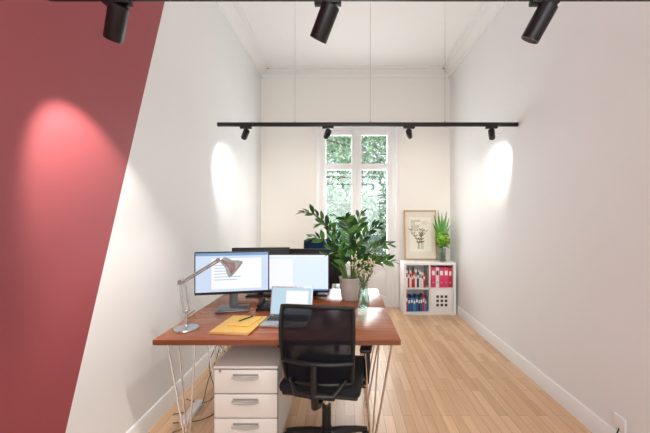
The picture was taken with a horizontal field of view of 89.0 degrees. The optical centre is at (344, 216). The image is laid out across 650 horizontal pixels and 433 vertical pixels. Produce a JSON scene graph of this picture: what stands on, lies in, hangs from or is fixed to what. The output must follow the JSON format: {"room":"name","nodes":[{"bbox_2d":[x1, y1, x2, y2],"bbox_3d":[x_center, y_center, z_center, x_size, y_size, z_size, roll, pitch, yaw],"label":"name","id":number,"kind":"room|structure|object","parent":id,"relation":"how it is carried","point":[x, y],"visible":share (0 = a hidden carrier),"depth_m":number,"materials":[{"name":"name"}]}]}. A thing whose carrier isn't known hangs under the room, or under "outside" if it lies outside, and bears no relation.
{"room":"office","nodes":[
{"label":"office","id":0,"kind":"room"},
{"bbox_2d":[0,0,260,432],"bbox_3d":[-1.400,-0.430,1.330,0.120,3.760,7.860,0,0,0],"label":"wall","id":1,"kind":"structure","parent":0,"point":[117,167],"depth_m":1.89,"materials":[{"name":"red paint"}]},
{"bbox_2d":[126,345,226,432],"bbox_3d":[-1.331,1.385,1.330,0.018,0.130,7.860,0,0,0],"label":"baseboard","id":2,"kind":"structure","parent":1,"relation":"attached to","point":[157,411],"depth_m":2.47,"materials":[{"name":"paint"}]},
{"bbox_2d":[216,2,270,76],"bbox_3d":[-1.235,-2.263,1.330,0.210,0.095,7.860,0,0,0],"label":"trim","id":3,"kind":"structure","parent":1,"relation":"attached to","point":[234,13],"depth_m":4.09,"materials":[{"name":"paint"}]},
{"bbox_2d":[261,78,449,298],"bbox_3d":[0.168,-0.430,5.385,3.255,3.760,0.250,0,0,0],"label":"wall","id":4,"kind":"structure","parent":0,"point":[287,153],"depth_m":5.26,"materials":[{"name":"beige paint"}]},
{"bbox_2d":[261,66,449,77],"bbox_3d":[0.168,-2.263,5.155,3.015,0.095,0.210,0,0,0],"label":"trim","id":5,"kind":"structure","parent":4,"relation":"attached to","point":[273,71],"depth_m":5.19,"materials":[{"name":"paint"}]},
{"bbox_2d":[318,127,394,306],"bbox_3d":[0.185,0.007,5.304,1.230,2.885,0.152,0,0,0],"label":"window","id":6,"kind":"structure","parent":4,"relation":"in","point":[383,280],"depth_m":5.29,"materials":[{"name":"paint"}]},
{"bbox_2d":[314,127,398,307],"bbox_3d":[0.185,-0.022,5.249,1.350,2.945,0.022,0,0,0],"label":"trim","id":7,"kind":"structure","parent":4,"relation":"attached to","point":[315,128],"depth_m":5.24,"materials":[{"name":"paint"}]},
{"bbox_2d":[326,238,386,256],"bbox_3d":[0.200,1.008,5.935,4.800,1.185,0.850,0,0,0],"label":"balcony","id":8,"kind":"object","parent":4,"relation":"attached to","point":[369,239],"visible":0.02,"depth_m":6.24,"materials":[{"name":"stone"}]},
{"bbox_2d":[240,2,480,65],"bbox_3d":[0.168,-2.360,1.405,3.315,0.100,8.310,0,0,0],"label":"ceiling","id":9,"kind":"structure","parent":0,"point":[362,33],"depth_m":4.14,"materials":[{"name":"paint"}]},
{"bbox_2d":[48,0,649,1],"bbox_3d":[0.227,-1.599,1.350,2.893,1.423,0.040,0,0,0],"label":"track rail","id":10,"kind":"object","parent":9,"relation":"hanging from","point":[48,0],"visible":1,"depth_m":1.35,"materials":[{"name":"black metal"}]},
{"bbox_2d":[101,0,133,43],"bbox_3d":[-0.946,-0.806,1.361,0.147,0.162,0.089,0,0,35],"label":"track spotlight","id":11,"kind":"object","parent":10,"relation":"hanging from","point":[117,12],"visible":1,"depth_m":1.34,"materials":[{"name":"black metal"}]},
{"bbox_2d":[310,0,340,43],"bbox_3d":[-0.084,-0.804,1.359,0.141,0.164,0.087,0,0,33],"label":"track spotlight","id":12,"kind":"object","parent":10,"relation":"attached to","point":[328,11],"visible":1,"depth_m":1.34,"materials":[{"name":"black metal"}]},
{"bbox_2d":[521,0,559,43],"bbox_3d":[0.802,-0.804,1.359,0.139,0.165,0.088,0,0,34],"label":"track spotlight","id":13,"kind":"object","parent":10,"relation":"hanging from","point":[545,11],"visible":1,"depth_m":1.34,"materials":[{"name":"black metal"}]},
{"bbox_2d":[217,121,517,126],"bbox_3d":[0.219,-1.591,3.200,2.908,1.438,0.040,0,0,0],"label":"track rail","id":14,"kind":"object","parent":9,"relation":"hanging from","point":[219,124],"visible":1,"depth_m":3.18,"materials":[{"name":"black metal"}]},
{"bbox_2d":[240,126,251,139],"bbox_3d":[-0.963,-0.811,3.218,0.117,0.121,0.110,0,0,0],"label":"track spotlight","id":15,"kind":"object","parent":14,"relation":"attached to","point":[245,133],"visible":1,"depth_m":3.19,"materials":[{"name":"black metal"}]},
{"bbox_2d":[322,126,333,138],"bbox_3d":[-0.165,-0.816,3.223,0.110,0.111,0.114,0,0,0],"label":"track spotlight","id":16,"kind":"object","parent":14,"relation":"attached to","point":[327,133],"visible":1,"depth_m":3.18,"materials":[{"name":"black metal"}]},
{"bbox_2d":[403,126,414,138],"bbox_3d":[0.620,-0.817,3.223,0.110,0.108,0.114,0,0,0],"label":"track spotlight","id":17,"kind":"object","parent":14,"relation":"attached to","point":[409,135],"visible":1,"depth_m":3.18,"materials":[{"name":"black metal"}]},
{"bbox_2d":[485,126,497,139],"bbox_3d":[1.421,-0.810,3.219,0.112,0.123,0.111,0,0,0],"label":"track spotlight","id":18,"kind":"object","parent":14,"relation":"attached to","point":[491,132],"visible":1,"depth_m":3.19,"materials":[{"name":"black metal"}]},
{"bbox_2d":[349,254,375,304],"bbox_3d":[0.141,0.502,2.585,0.218,0.415,0.188,0,0,0],"label":"flowers","id":19,"kind":"object","parent":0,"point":[370,262],"visible":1,"depth_m":2.56,"materials":[{"name":"beige plant"}]},
{"bbox_2d":[148,307,591,432],"bbox_3d":[0.168,1.500,1.405,3.315,0.100,8.310,0,0,0],"label":"floor","id":20,"kind":"structure","parent":0,"point":[443,376],"depth_m":2.69,"materials":[{"name":"brown wood"}]},
{"bbox_2d":[172,345,228,432],"bbox_3d":[-1.064,1.106,2.460,0.374,0.716,0.524,0,0,0],"label":"power cables","id":21,"kind":"object","parent":20,"relation":"on","point":[197,404],"visible":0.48,"depth_m":2.44,"materials":[{"name":"black plastic"}]},
{"bbox_2d":[213,345,291,432],"bbox_3d":[-0.588,1.167,2.208,0.384,0.566,0.543,0,0,0],"label":"drawer pedestal","id":22,"kind":"object","parent":20,"relation":"on","point":[248,398],"visible":0.96,"depth_m":1.95,"materials":[{"name":"metal"}]},
{"bbox_2d":[153,308,400,432],"bbox_3d":[-0.393,1.079,2.236,1.430,0.739,0.674,0,0,0],"label":"desk","id":23,"kind":"object","parent":20,"relation":"on","point":[374,326],"visible":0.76,"depth_m":1.99,"materials":[{"name":"brown wood"}]},
{"bbox_2d":[173,257,242,332],"bbox_3d":[-0.889,0.483,2.251,0.450,0.453,0.475,0,0,-4],"label":"desk lamp","id":24,"kind":"object","parent":23,"relation":"on","point":[231,266],"visible":1,"depth_m":2.07,"materials":[{"name":"silver metal"}]},
{"bbox_2d":[194,251,268,312],"bbox_3d":[-0.856,0.487,2.529,0.540,0.444,0.190,0,0,-12],"label":"computer monitor","id":25,"kind":"object","parent":23,"relation":"on","point":[252,276],"visible":0.85,"depth_m":2.49,"materials":[{"name":"black plastic"}]},
{"bbox_2d":[208,315,266,334],"bbox_3d":[-0.680,0.702,2.144,0.261,0.014,0.337,0,0,7],"label":"manila folder","id":26,"kind":"object","parent":23,"relation":"on","point":[222,328],"visible":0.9,"depth_m":2.05,"materials":[{"name":"paper"}]},
{"bbox_2d":[226,315,261,326],"bbox_3d":[-0.659,0.689,2.183,0.150,0.012,0.206,0,0,12],"label":"spiral notepad","id":27,"kind":"object","parent":26,"relation":"on","point":[247,322],"visible":0.91,"depth_m":2.15,"materials":[{"name":"yellow paper"}]},
{"bbox_2d":[256,297,270,310],"bbox_3d":[-0.600,0.670,2.540,0.128,0.078,0.128,0,0,8],"label":"desk phone","id":28,"kind":"object","parent":23,"relation":"on","point":[263,305],"visible":0.8,"depth_m":2.51,"materials":[{"name":"black plastic"}]},
{"bbox_2d":[259,286,312,327],"bbox_3d":[-0.387,0.605,2.227,0.300,0.208,0.269,0,0,5],"label":"laptop","id":29,"kind":"object","parent":23,"relation":"on","point":[280,295],"visible":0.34,"depth_m":2.33,"materials":[{"name":"silver metal"}]},
{"bbox_2d":[269,254,328,292],"bbox_3d":[-0.400,0.509,2.770,0.540,0.400,0.190,0,0,1],"label":"computer monitor","id":30,"kind":"object","parent":23,"relation":"on","point":[285,270],"visible":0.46,"depth_m":2.73,"materials":[{"name":"black plastic"}]},
{"bbox_2d":[203,289,385,391],"bbox_3d":[-0.393,1.079,2.913,1.430,0.739,0.674,0,0,0],"label":"desk","id":31,"kind":"object","parent":20,"relation":"on","point":[373,299],"visible":0.22,"depth_m":2.76,"materials":[{"name":"brown wood"}]},
{"bbox_2d":[232,247,289,296],"bbox_3d":[-0.767,0.497,3.000,0.520,0.424,0.190,0,0,-6],"label":"computer monitor","id":32,"kind":"object","parent":31,"relation":"on","point":[272,250],"visible":0.27,"depth_m":3.02,"materials":[{"name":"black plastic"}]},
{"bbox_2d":[290,249,342,295],"bbox_3d":[-0.272,0.504,3.030,0.500,0.410,0.190,0,0,4],"label":"computer monitor","id":33,"kind":"object","parent":31,"relation":"on","point":[334,273],"visible":0.19,"depth_m":3.04,"materials":[{"name":"black plastic"}]},
{"bbox_2d":[295,204,398,300],"bbox_3d":[0.019,0.301,2.787,0.895,0.816,0.398,0,0,0],"label":"plant","id":34,"kind":"object","parent":31,"relation":"on","point":[350,285],"visible":0.9,"depth_m":2.79,"materials":[{"name":"green plant"}]},
{"bbox_2d":[304,239,339,288],"bbox_3d":[-0.333,0.859,3.741,0.581,1.182,0.634,0,0,2],"label":"office chair","id":35,"kind":"object","parent":20,"relation":"on","point":[309,244],"visible":0.06,"depth_m":4.00,"materials":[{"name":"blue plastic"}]},
{"bbox_2d":[277,304,372,432],"bbox_3d":[-0.123,0.961,2.034,0.583,0.976,0.632,0,0,9],"label":"office chair","id":36,"kind":"object","parent":20,"relation":"on","point":[320,363],"visible":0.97,"depth_m":1.78,"materials":[{"name":"black fabric"}]},
{"bbox_2d":[400,259,455,314],"bbox_3d":[1.250,1.065,5.047,0.770,0.770,0.380,0,0,0],"label":"cube shelf","id":37,"kind":"object","parent":20,"relation":"on","point":[424,266],"visible":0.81,"depth_m":4.88,"materials":[{"name":"white paint"}]},
{"bbox_2d":[406,267,424,286],"bbox_3d":[1.050,0.920,5.006,0.288,0.270,0.201,0,0,0],"label":"books","id":38,"kind":"object","parent":37,"relation":"in","point":[414,278],"visible":0.96,"depth_m":4.91,"materials":[{"name":"paper"}]},
{"bbox_2d":[406,293,426,310],"bbox_3d":[1.060,1.292,5.006,0.308,0.240,0.201,0,0,0],"label":"books","id":39,"kind":"object","parent":37,"relation":"in","point":[414,302],"visible":0.93,"depth_m":4.91,"materials":[{"name":"paper"}]},
{"bbox_2d":[404,210,437,259],"bbox_3d":[1.185,0.290,5.186,0.510,0.778,0.109,0,0,0],"label":"framed botanical print","id":40,"kind":"object","parent":37,"relation":"on","point":[419,231],"visible":1,"depth_m":5.18,"materials":[{"name":"beige paper"}]},
{"bbox_2d":[431,265,451,286],"bbox_3d":[1.435,0.905,5.036,0.308,0.300,0.262,0,0,0],"label":"binders","id":41,"kind":"object","parent":37,"relation":"in","point":[441,275],"visible":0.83,"depth_m":4.91,"materials":[{"name":"cardboard"}]},
{"bbox_2d":[431,289,452,311],"bbox_3d":[1.428,1.244,5.030,0.328,0.334,0.333,0,0,0],"label":"storage box","id":42,"kind":"object","parent":37,"relation":"in","point":[441,299],"visible":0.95,"depth_m":4.87,"materials":[{"name":"white paint"}]},
{"bbox_2d":[433,211,450,259],"bbox_3d":[1.474,0.288,4.982,0.260,0.780,0.265,0,0,-19],"label":"potted plant","id":43,"kind":"object","parent":37,"relation":"on","point":[442,231],"visible":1,"depth_m":5.00,"materials":[{"name":"green plant"}]},
{"bbox_2d":[450,2,649,432],"bbox_3d":[1.735,-0.430,1.330,0.120,3.760,7.860,0,0,0],"label":"wall","id":44,"kind":"structure","parent":0,"point":[550,215],"depth_m":2.51,"materials":[{"name":"white paint"}]},
{"bbox_2d":[441,2,506,76],"bbox_3d":[1.570,-2.263,1.330,0.210,0.095,7.860,0,0,0],"label":"trim","id":45,"kind":"structure","parent":44,"relation":"attached to","point":[486,12],"depth_m":4.09,"materials":[{"name":"paint"}]},
{"bbox_2d":[456,304,618,432],"bbox_3d":[1.666,1.385,1.330,0.018,0.130,7.860,0,0,0],"label":"baseboard","id":46,"kind":"structure","parent":44,"relation":"attached to","point":[584,415],"depth_m":2.73,"materials":[{"name":"paint"}]},
{"bbox_2d":[614,412,626,432],"bbox_3d":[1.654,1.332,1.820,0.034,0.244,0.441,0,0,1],"label":"power outlet","id":47,"kind":"object","parent":44,"relation":"attached to","point":[620,422],"visible":1,"depth_m":1.99,"materials":[{"name":"white plastic"}]},
{"label":"outside","id":48,"kind":"structure","parent":0,"visible":0},
{"bbox_3d":[0.000,4.700,23.280,50.000,0.100,33.440,0,0,0],"label":"lawn","id":49,"kind":"structure","parent":48,"visible":0},
{"bbox_2d":[326,136,386,261],"bbox_3d":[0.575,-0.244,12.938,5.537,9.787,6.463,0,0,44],"label":"tree","id":50,"kind":"object","parent":49,"relation":"on","point":[345,140],"visible":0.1,"depth_m":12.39,"materials":[{"name":"green plant"}]},
{"bbox_2d":[341,136,386,256],"bbox_3d":[2.591,-0.087,9.710,5.506,9.472,4.078,0,0,0],"label":"tree","id":51,"kind":"object","parent":49,"relation":"on","point":[371,139],"visible":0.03,"depth_m":9.90,"materials":[{"name":"green plant"}]}
]}

